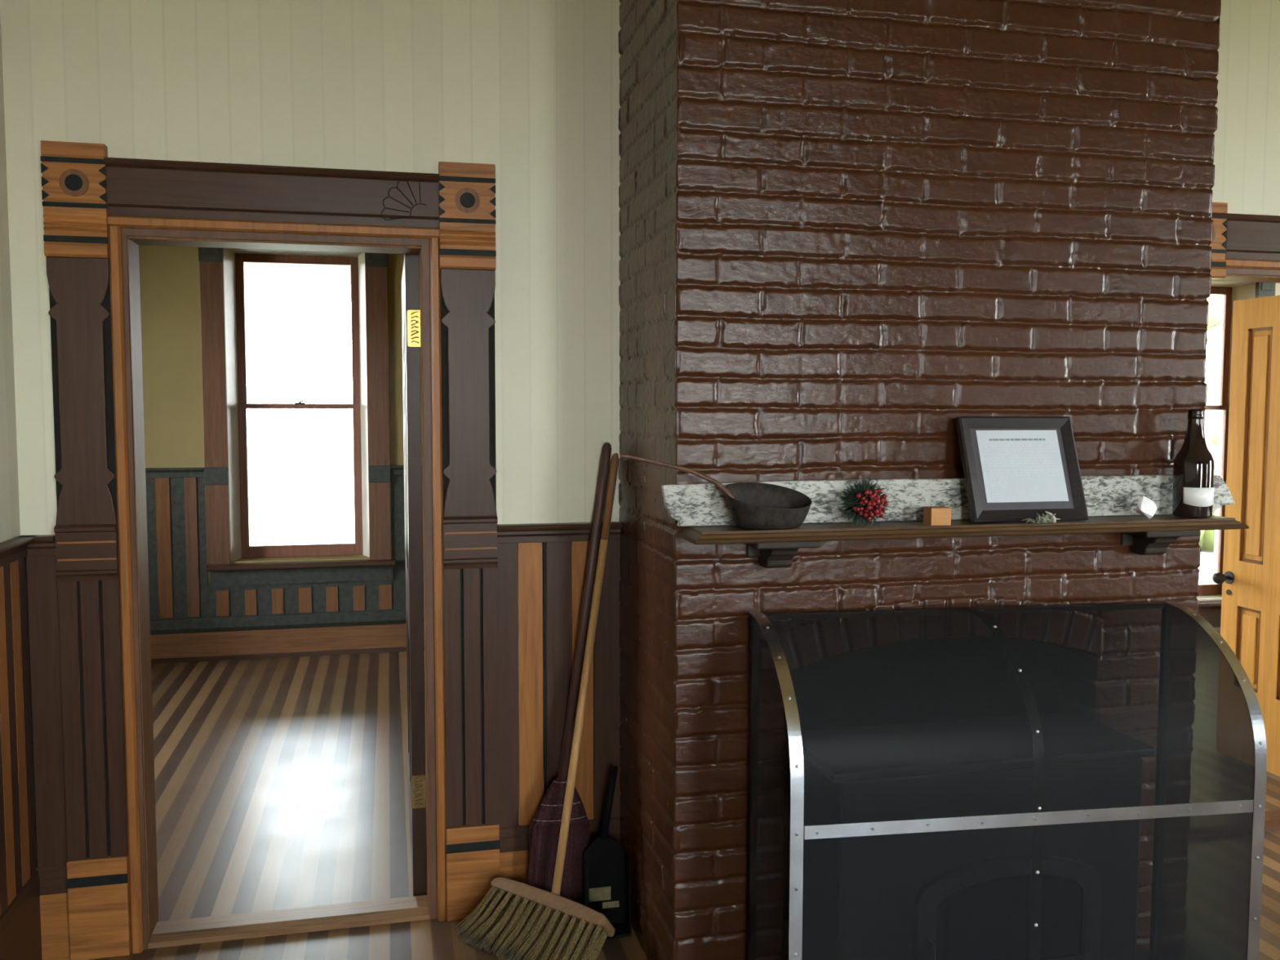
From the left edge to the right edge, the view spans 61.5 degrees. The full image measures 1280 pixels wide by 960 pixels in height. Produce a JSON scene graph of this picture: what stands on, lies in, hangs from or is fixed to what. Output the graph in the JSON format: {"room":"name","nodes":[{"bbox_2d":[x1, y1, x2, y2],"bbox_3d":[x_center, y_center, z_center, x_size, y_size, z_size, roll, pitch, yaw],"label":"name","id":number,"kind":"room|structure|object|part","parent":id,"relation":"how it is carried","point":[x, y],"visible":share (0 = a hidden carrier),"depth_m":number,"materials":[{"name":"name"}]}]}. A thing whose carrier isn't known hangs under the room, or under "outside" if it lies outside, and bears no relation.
{"room":"living room","nodes":[
{"label":"living room","id":0,"kind":"room"},
{"bbox_2d":[0,9,20,542],"bbox_3d":[-0.969,-0.272,-0.442,0.120,3.700,6.820,-1,4,-13],"label":"wall","id":1,"kind":"structure","parent":0,"point":[10,526],"depth_m":2.84,"materials":[{"name":"beige paint"}]},
{"bbox_2d":[0,535,42,959],"bbox_3d":[-0.888,0.976,-0.336,0.050,1.195,6.820,-1,4,-13],"label":"trim","id":2,"kind":"structure","parent":1,"relation":"attached to","point":[20,938],"depth_m":2.83,"materials":[{"name":"brown wood"}]},
{"bbox_2d":[138,244,422,585],"bbox_3d":[-2.428,-0.761,6.615,5.100,3.700,0.260,-1,4,-13],"label":"wall","id":3,"kind":"structure","parent":0,"point":[170,282],"depth_m":6.41,"materials":[{"name":"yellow paint"}]},
{"bbox_2d":[145,465,423,634],"bbox_3d":[-2.396,0.426,6.549,5.100,1.010,0.044,-1,4,-13],"label":"wainscoting","id":4,"kind":"structure","parent":3,"relation":"attached to","point":[181,600],"depth_m":6.54,"materials":[{"name":"green paint"}]},
{"bbox_2d":[150,623,424,663],"bbox_3d":[-2.397,1.009,6.593,5.100,0.172,0.036,-1,4,-13],"label":"baseboard","id":5,"kind":"structure","parent":3,"relation":"attached to","point":[375,638],"depth_m":6.62,"materials":[{"name":"brown wood"}]},
{"bbox_2d":[198,247,395,586],"bbox_3d":[-2.101,-0.450,6.664,1.119,2.165,0.315,-1,4,-13],"label":"window","id":6,"kind":"structure","parent":3,"relation":"in","point":[370,406],"depth_m":6.63,"materials":[{"name":"brown wood"}]},
{"bbox_3d":[-2.119,-0.465,6.698,0.819,1.900,0.240,-1,4,-13],"label":"frame","id":7,"kind":"part","parent":6,"relation":"part of","materials":[{"name":"brown wood"}]},
{"bbox_3d":[-2.132,-0.923,6.724,0.731,0.949,0.035,-1,4,-13],"label":"sash","id":8,"kind":"part","parent":6,"relation":"part of","materials":[{"name":"brown wood"}]},
{"bbox_3d":[-2.124,0.003,6.749,0.731,0.959,0.035,-1,4,-13],"label":"sash","id":9,"kind":"part","parent":6,"relation":"part of","materials":[{"name":"brown wood"}]},
{"bbox_2d":[244,262,351,284],"bbox_3d":[-2.973,-1.920,8.878,5.500,0.100,4.540,-1,4,-13],"label":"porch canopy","id":10,"kind":"object","parent":3,"relation":"attached to","point":[253,272],"visible":0.09,"depth_m":10.25,"materials":[{"name":"white"}]},
{"bbox_2d":[0,0,1279,794],"bbox_3d":[1.297,-0.550,3.648,11.000,3.700,0.130,-1,4,-13],"label":"wall","id":11,"kind":"structure","parent":0,"point":[528,89],"depth_m":3.10,"materials":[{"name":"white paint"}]},
{"bbox_2d":[17,534,70,959],"bbox_3d":[-1.638,0.748,2.957,0.094,1.195,0.050,-1,4,-13],"label":"trim","id":12,"kind":"structure","parent":11,"relation":"attached to","point":[40,563],"depth_m":2.97,"materials":[{"name":"brown wood"}]},
{"bbox_2d":[40,140,500,959],"bbox_3d":[-1.026,0.209,3.144,1.200,2.248,0.196,-1,4,-13],"label":"trim","id":13,"kind":"structure","parent":11,"relation":"attached to","point":[99,209],"depth_m":3.02,"materials":[{"name":"brown wood"}]},
{"bbox_2d":[381,180,426,220],"bbox_3d":[-0.676,-0.805,3.074,0.127,0.129,0.002,-1,4,-13],"label":"flower","id":14,"kind":"object","parent":13,"relation":"on","point":[401,200],"depth_m":3.07,"materials":[{"name":"brown wood"}]},
{"bbox_2d":[148,894,429,948],"bbox_3d":[-1.038,1.317,3.237,0.797,0.024,0.156,-1,4,-13],"label":"trim","id":15,"kind":"structure","parent":11,"relation":"attached to","point":[409,908],"depth_m":3.20,"materials":[{"name":"brown wood"}]},
{"bbox_2d":[401,253,426,896],"bbox_3d":[-0.775,0.284,3.688,0.052,2.000,0.788,-1,4,-13],"label":"door","id":16,"kind":"structure","parent":11,"relation":"in","point":[411,310],"depth_m":3.33,"materials":[{"name":"brown wood"}]},
{"bbox_2d":[497,521,622,911],"bbox_3d":[-0.239,0.728,3.284,0.388,1.195,0.050,-1,4,-13],"label":"wainscoting","id":17,"kind":"structure","parent":11,"relation":"attached to","point":[540,598],"depth_m":3.28,"materials":[{"name":"brown wood"}]},
{"bbox_2d":[1208,202,1279,283],"bbox_3d":[2.359,0.160,3.935,1.315,2.248,0.196,-1,4,-13],"label":"trim","id":18,"kind":"structure","parent":11,"relation":"attached to","point":[1246,247],"depth_m":3.73,"materials":[{"name":"brown wood"}]},
{"bbox_2d":[1212,295,1279,776],"bbox_3d":[2.657,0.242,4.383,0.124,2.000,0.772,-1,4,-13],"label":"door","id":19,"kind":"structure","parent":11,"relation":"in","point":[1250,579],"depth_m":4.59,"materials":[{"name":"wood"}]},
{"bbox_3d":[2.557,0.432,4.729,0.082,0.050,0.054,-1,4,-13],"label":"knob","id":20,"kind":"part","parent":19,"relation":"part of","materials":[{"name":"metal"}]},
{"bbox_3d":[2.643,0.730,4.651,0.031,0.354,0.133,-1,4,-13],"label":"panel","id":21,"kind":"part","parent":19,"relation":"part of","materials":[{"name":"orange wood"}]},
{"bbox_3d":[2.645,-0.145,4.590,0.031,1.003,0.133,-1,4,-13],"label":"panel","id":22,"kind":"part","parent":19,"relation":"part of","materials":[{"name":"orange wood"}]},
{"bbox_3d":[2.695,0.745,4.431,0.031,0.354,0.130,-1,4,-13],"label":"panel","id":23,"kind":"part","parent":19,"relation":"part of","materials":[{"name":"orange wood"}]},
{"bbox_2d":[1264,809,1279,831],"bbox_3d":[2.349,1.268,4.027,0.910,0.024,0.156,-1,4,-13],"label":"trim","id":24,"kind":"structure","parent":11,"relation":"attached to","point":[1272,818],"depth_m":3.98,"materials":[{"name":"brown wood"}]},
{"bbox_2d":[66,626,1279,959],"bbox_3d":[1.698,1.453,2.228,11.320,0.100,10.960,-1,4,-13],"label":"floor","id":25,"kind":"structure","parent":0,"point":[282,783],"depth_m":4.19,"materials":[{"name":"brown wood"}]},
{"bbox_2d":[454,453,618,959],"bbox_3d":[-0.256,0.636,3.008,0.493,1.403,0.443,-1,4,-13],"label":"broom","id":26,"kind":"object","parent":25,"relation":"on","point":[548,907],"visible":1,"depth_m":3.06,"materials":[{"name":"brown wood"}]},
{"bbox_3d":[-0.175,0.692,3.138,0.025,1.024,0.250,3,5,37],"label":"handle","id":27,"kind":"part","parent":26,"relation":"part of","materials":[{"name":"brown wood"}]},
{"bbox_2d":[524,442,611,928],"bbox_3d":[-0.203,0.610,3.191,0.293,1.437,0.084,-2,5,-29],"label":"broom","id":28,"kind":"object","parent":25,"relation":"on","point":[544,830],"visible":0.62,"depth_m":3.20,"materials":[{"name":"brown wood"}]},
{"bbox_3d":[-0.172,0.438,3.217,0.203,1.097,0.029,-3,5,-35],"label":"handle","id":29,"kind":"part","parent":28,"relation":"part of","materials":[{"name":"brown wood"}]},
{"bbox_2d":[582,765,631,938],"bbox_3d":[-0.104,1.096,3.181,0.133,0.472,0.140,-1,4,-13],"label":"dustpan","id":30,"kind":"object","parent":25,"relation":"on","point":[606,865],"visible":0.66,"depth_m":3.19,"materials":[{"name":"black plastic"}]},
{"bbox_3d":[-0.091,0.962,3.211,0.022,0.209,0.087,2,4,28],"label":"handle","id":31,"kind":"part","parent":30,"relation":"part of","materials":[{"name":"black plastic"}]},
{"bbox_3d":[0.891,1.364,2.613,1.685,0.022,0.588,-1,4,-13],"label":"hearth","id":32,"kind":"object","parent":25,"relation":"on","visible":0},
{"bbox_2d":[746,600,1266,959],"bbox_3d":[0.868,0.844,2.623,1.150,1.014,0.380,-1,4,-9],"label":"fireplace screen","id":33,"kind":"object","parent":32,"relation":"on","point":[1082,781],"visible":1,"depth_m":2.46,"materials":[{"name":"black metal"}]},
{"bbox_2d":[617,0,1221,959],"bbox_3d":[0.750,-0.515,3.119,1.526,3.701,0.693,-1,4,-13],"label":"chimney breast","id":34,"kind":"object","parent":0,"point":[851,231],"visible":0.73,"depth_m":2.77,"materials":[{"name":"brick"}]},
{"bbox_2d":[677,514,1249,568],"bbox_3d":[0.852,0.161,2.752,1.519,0.106,0.170,-1,4,-13],"label":"mantel shelf","id":35,"kind":"object","parent":34,"relation":"attached to","point":[774,548],"visible":0.98,"depth_m":2.68,"materials":[{"name":"brown wood"}]},
{"bbox_2d":[619,453,812,528],"bbox_3d":[0.187,0.026,2.570,0.473,0.182,0.130,-1,4,-13],"label":"ladle","id":36,"kind":"object","parent":35,"relation":"on","point":[753,505],"visible":1,"depth_m":2.58,"materials":[{"name":"black metal"}]},
{"bbox_3d":[0.088,-0.006,2.561,0.278,0.117,0.026,-1,4,-9],"label":"handle","id":37,"kind":"part","parent":36,"relation":"part of","materials":[{"name":"brown metal"}]},
{"bbox_2d":[724,482,812,528],"bbox_3d":[0.309,0.062,2.601,0.222,0.106,0.130,-1,4,-13],"label":"bowl","id":38,"kind":"object","parent":36,"relation":"attached to","point":[753,505],"depth_m":2.58,"materials":[{"name":"metal"}]},
{"bbox_2d":[835,476,892,525],"bbox_3d":[0.552,0.051,2.653,0.136,0.122,0.133,-1,4,-13],"label":"ornament","id":39,"kind":"object","parent":35,"relation":"on","point":[864,502],"visible":1,"depth_m":2.62,"materials":[{"name":"red plant"}]},
{"bbox_2d":[923,506,951,525],"bbox_3d":[0.742,0.090,2.684,0.053,0.044,0.046,-1,4,-10],"label":"wooden block","id":40,"kind":"object","parent":35,"relation":"on","point":[932,515],"visible":1,"depth_m":2.66,"materials":[{"name":"brown wood"}]},
{"bbox_2d":[661,475,1235,526],"bbox_3d":[0.852,0.048,2.807,1.643,0.109,0.018,-1,4,-13],"label":"stone slab","id":41,"kind":"object","parent":35,"relation":"on","point":[697,504],"visible":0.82,"depth_m":2.76,"materials":[{"name":"grey stone"}]},
{"bbox_2d":[955,416,1088,523],"bbox_3d":[0.987,-0.029,2.776,0.326,0.268,0.108,-1,4,-13],"label":"picture frame","id":42,"kind":"object","parent":35,"relation":"on","point":[1015,468],"visible":1,"depth_m":2.77,"materials":[{"name":"black wood"}]},
{"bbox_2d":[1021,511,1060,524],"bbox_3d":[1.014,0.095,2.713,0.109,0.032,0.023,-1,4,-13],"label":"sprig","id":43,"kind":"object","parent":35,"relation":"on","point":[1051,518],"visible":1,"depth_m":2.71,"materials":[{"name":"white plant"}]},
{"bbox_2d":[1136,496,1157,518],"bbox_3d":[1.328,0.071,2.821,0.055,0.060,0.032,-1,4,-13],"label":"stone","id":44,"kind":"object","parent":35,"relation":"on","point":[1147,508],"visible":1,"depth_m":2.81,"materials":[{"name":"white stone"}]},
{"bbox_2d":[1172,408,1214,518],"bbox_3d":[1.481,-0.045,2.874,0.098,0.287,0.099,-1,4,-13],"label":"bottle","id":45,"kind":"object","parent":35,"relation":"on","point":[1193,467],"visible":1,"depth_m":2.84,"materials":[{"name":"brown glass"}]},
{"bbox_2d":[1196,282,1279,600],"bbox_3d":[3.102,-0.804,7.383,5.780,3.700,0.240,-1,4,-13],"label":"wall","id":46,"kind":"structure","parent":0,"point":[1218,597],"depth_m":7.60,"materials":[{"name":"paint"}]},
{"bbox_2d":[1198,606,1221,626],"bbox_3d":[3.130,0.482,7.343,5.780,1.140,0.024,-1,4,-13],"label":"wainscoting","id":47,"kind":"structure","parent":46,"relation":"attached to","point":[1212,615],"depth_m":7.58,"materials":[{"name":"brown wood"}]},
{"bbox_2d":[1198,280,1275,607],"bbox_3d":[3.872,-0.261,7.563,1.145,2.485,0.315,-1,4,-13],"label":"window","id":48,"kind":"structure","parent":46,"relation":"in","point":[1231,291],"depth_m":7.68,"materials":[{"name":"brown wood"}]},
{"bbox_3d":[3.848,0.152,7.645,0.757,1.359,0.035,-1,4,-13],"label":"sash","id":49,"kind":"part","parent":48,"relation":"part of","materials":[{"name":"brown wood"}]},
{"bbox_3d":[3.841,-0.934,7.609,0.757,0.869,0.035,-1,4,-13],"label":"sash","id":50,"kind":"part","parent":48,"relation":"part of","materials":[{"name":"brown wood"}]},
{"bbox_3d":[3.853,-0.276,7.596,0.845,2.220,0.240,-1,4,-13],"label":"frame","id":51,"kind":"part","parent":48,"relation":"part of","materials":[{"name":"wood"}]},
{"bbox_3d":[3.885,-1.432,7.388,0.845,0.124,0.024,-1,4,-13],"label":"head casing","id":52,"kind":"part","parent":48,"relation":"part of","materials":[{"name":"brown wood"}]},
{"label":"outside","id":53,"kind":"structure","parent":0,"visible":0},
{"bbox_2d":[247,438,1213,584],"bbox_3d":[3.726,1.689,6.138,130.000,0.100,130.000,-1,4,-13],"label":"ground","id":54,"kind":"structure","parent":53,"point":[301,491],"depth_m":25.30,"materials":[{"name":"white"}]},
{"bbox_2d":[1198,294,1222,551],"bbox_3d":[10.911,-1.869,17.123,16.496,7.090,3.587,-1,4,-21],"label":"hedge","id":55,"kind":"object","parent":54,"relation":"on","point":[1206,542],"visible":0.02,"depth_m":14.37,"materials":[{"name":"green plant"}]}
]}

